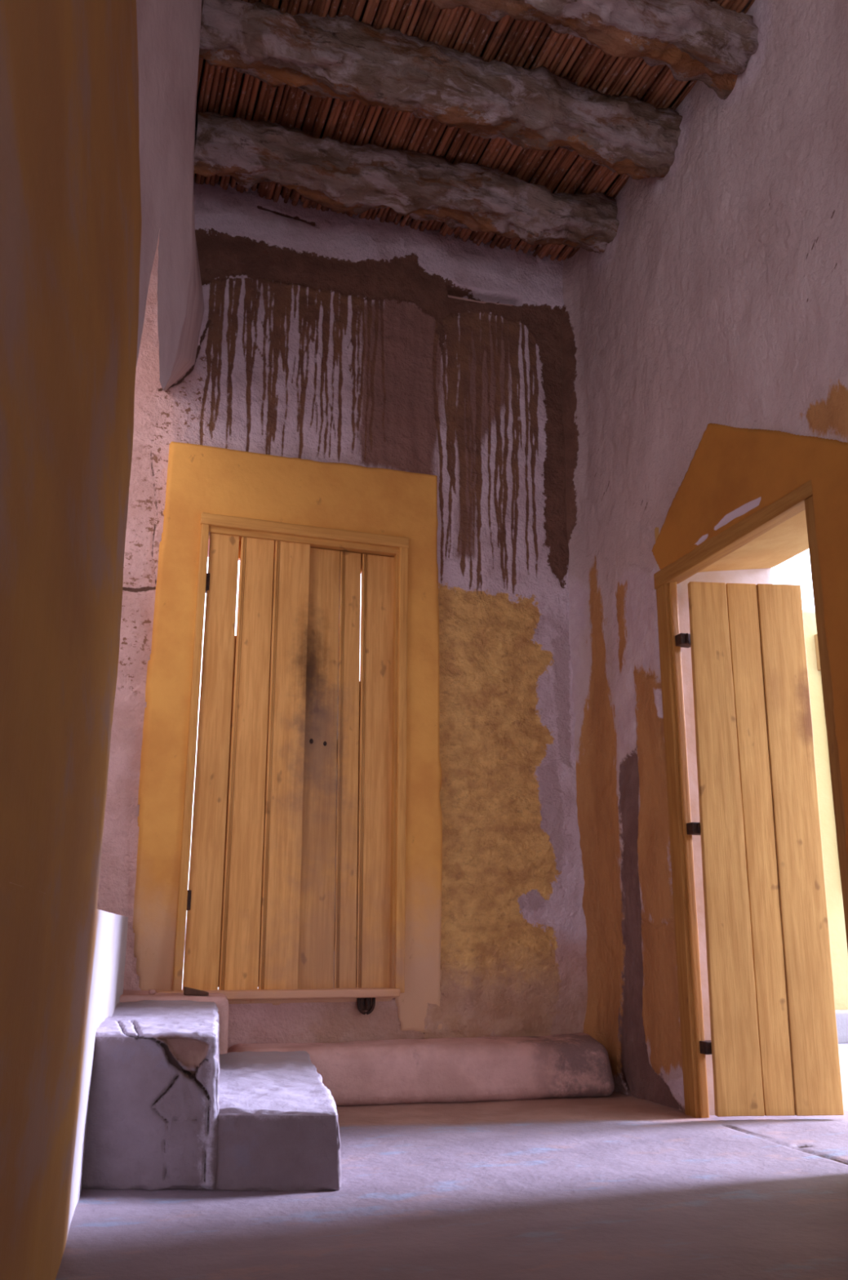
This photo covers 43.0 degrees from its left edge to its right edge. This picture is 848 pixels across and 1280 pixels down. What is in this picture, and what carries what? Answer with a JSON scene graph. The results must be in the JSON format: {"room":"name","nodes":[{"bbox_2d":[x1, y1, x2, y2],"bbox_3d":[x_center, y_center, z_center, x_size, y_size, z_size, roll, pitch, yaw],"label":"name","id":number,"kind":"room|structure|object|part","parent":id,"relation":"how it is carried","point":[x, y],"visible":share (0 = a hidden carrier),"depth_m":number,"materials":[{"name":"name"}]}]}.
{"room":"traditional dwelling","nodes":[
{"label":"traditional dwelling","id":0,"kind":"room"},
{"bbox_2d":[0,0,142,1279],"bbox_3d":[-0.505,-1.183,1.225,0.987,4.260,7.980,5,-16,-18],"label":"wall","id":1,"kind":"structure","parent":0,"point":[71,220],"depth_m":1.46,"materials":[{"name":"paint"}]},
{"bbox_2d":[136,0,204,391],"bbox_3d":[-0.948,-1.683,4.025,0.250,2.708,2.157,2,-15,-6],"label":"wall","id":2,"kind":"structure","parent":0,"point":[169,31],"depth_m":3.52,"materials":[{"name":"beige paint"}]},
{"bbox_2d":[97,176,587,1048],"bbox_3d":[-0.503,-0.137,5.085,3.370,4.260,0.436,5,-16,-18],"label":"wall","id":3,"kind":"structure","parent":0,"point":[325,336],"depth_m":5.13,"materials":[{"name":"paint"}]},
{"bbox_2d":[155,512,408,999],"bbox_3d":[-0.574,0.474,4.674,1.029,2.059,0.148,5,-16,-18],"label":"door","id":4,"kind":"structure","parent":3,"relation":"in","point":[296,882],"depth_m":4.66,"materials":[{"name":"wood"}]},
{"bbox_3d":[-0.592,1.448,4.404,0.998,0.038,0.147,5,-16,-18],"label":"sill","id":5,"kind":"part","parent":4,"relation":"part of","materials":[{"name":"paint"}]},
{"bbox_2d":[133,441,442,1032],"bbox_3d":[-0.543,0.387,4.719,1.344,2.568,0.071,5,-16,-18],"label":"trim","id":6,"kind":"structure","parent":3,"relation":"attached to","point":[201,478],"depth_m":4.75,"materials":[{"name":"paint"}]},
{"bbox_2d":[356,997,375,1014],"bbox_3d":[-0.243,1.522,4.502,0.079,0.086,0.038,5,-16,-18],"label":"iron staple","id":7,"kind":"object","parent":3,"relation":"attached to","point":[363,1004],"visible":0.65,"depth_m":4.50,"materials":[{"name":"black metal"}]},
{"bbox_3d":[-0.247,1.517,4.514,0.052,0.070,0.016,5,-16,-18],"label":"plate","id":8,"kind":"part","parent":7,"relation":"part of","materials":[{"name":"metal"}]},
{"bbox_2d":[55,1091,847,1279],"bbox_3d":[0.770,0.942,0.939,3.696,0.020,7.896,5,-16,-18],"label":"floor","id":9,"kind":"structure","parent":0,"point":[616,1186],"depth_m":2.66,"materials":[{"name":"paint"}]},
{"bbox_2d":[81,989,341,1191],"bbox_3d":[-0.745,1.421,3.546,0.840,0.447,1.567,3,-15,-9],"label":"stair","id":10,"kind":"structure","parent":9,"relation":"on","point":[170,1107],"depth_m":2.87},
{"bbox_2d":[148,989,155,994],"bbox_3d":[-1.041,1.347,4.117,0.026,0.019,0.026,5,-16,-18],"label":"pebble","id":11,"kind":"object","parent":10,"relation":"on","point":[151,991],"visible":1,"depth_m":4.11,"materials":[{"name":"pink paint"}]},
{"bbox_2d":[183,986,208,995],"bbox_3d":[-0.868,1.338,4.100,0.102,0.030,0.039,1,-15,-1],"label":"wedge","id":12,"kind":"object","parent":10,"relation":"on","point":[187,991],"visible":1,"depth_m":4.08,"materials":[{"name":"brown wood"}]},
{"bbox_2d":[227,1032,614,1106],"bbox_3d":[0.021,1.752,4.375,1.636,0.236,0.374,5,-16,-18],"label":"ledge","id":13,"kind":"object","parent":9,"relation":"on","point":[574,1065],"visible":0.75,"depth_m":4.32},
{"bbox_2d":[193,0,755,261],"bbox_3d":[0.757,-3.115,2.129,3.700,0.168,8.080,5,-16,-18],"label":"ceiling","id":14,"kind":"structure","parent":0,"point":[222,91],"depth_m":4.70,"materials":[{"name":"wood"}]},
{"bbox_2d":[194,111,619,253],"bbox_3d":[-0.022,-2.112,5.048,2.079,0.318,0.367,5,-16,-18],"label":"ceiling beam","id":15,"kind":"structure","parent":14,"relation":"attached to","point":[335,175],"depth_m":4.96,"materials":[{"name":"brown wood"}]},
{"bbox_2d":[199,0,682,180],"bbox_3d":[0.139,-2.277,4.471,2.117,0.301,0.360,5,-16,-18],"label":"ceiling beam","id":16,"kind":"structure","parent":14,"relation":"attached to","point":[344,58],"depth_m":4.36,"materials":[{"name":"brown wood"}]},
{"bbox_2d":[429,0,759,99],"bbox_3d":[0.289,-2.426,3.935,2.158,0.293,0.344,5,-16,-18],"label":"ceiling beam","id":17,"kind":"structure","parent":14,"relation":"attached to","point":[710,43],"depth_m":4.07,"materials":[{"name":"brown wood"}]},
{"bbox_2d":[561,0,847,1115],"bbox_3d":[2.036,-0.950,2.045,0.606,4.262,7.998,5,-16,-16],"label":"wall","id":18,"kind":"structure","parent":0,"point":[719,294],"depth_m":4.48,"materials":[{"name":"paint"}]},
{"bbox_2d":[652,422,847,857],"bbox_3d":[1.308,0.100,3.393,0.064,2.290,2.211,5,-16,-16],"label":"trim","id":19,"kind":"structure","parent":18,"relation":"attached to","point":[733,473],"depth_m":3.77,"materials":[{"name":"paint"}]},
{"bbox_2d":[653,480,847,1118],"bbox_3d":[1.381,0.631,3.851,0.568,2.126,1.109,5,-16,-18],"label":"door","id":20,"kind":"structure","parent":18,"relation":"in","point":[773,1045],"depth_m":4.12,"materials":[{"name":"brown wood"}]},
{"label":"outside","id":21,"kind":"structure","parent":0,"visible":0},
{"bbox_2d":[838,1043,847,1111],"bbox_3d":[6.794,1.722,3.530,9.660,0.108,15.000,5,-16,-18],"label":"ground","id":22,"kind":"structure","parent":21,"point":[842,1047],"depth_m":5.36,"materials":[{"name":"white"}]},
{"bbox_2d":[802,609,847,1044],"bbox_3d":[5.130,1.415,8.060,9.110,2.870,0.411,5,-16,-18],"label":"wall","id":23,"kind":"structure","parent":22,"relation":"on","point":[836,918],"depth_m":7.13,"materials":[{"name":"paint"}]}
]}

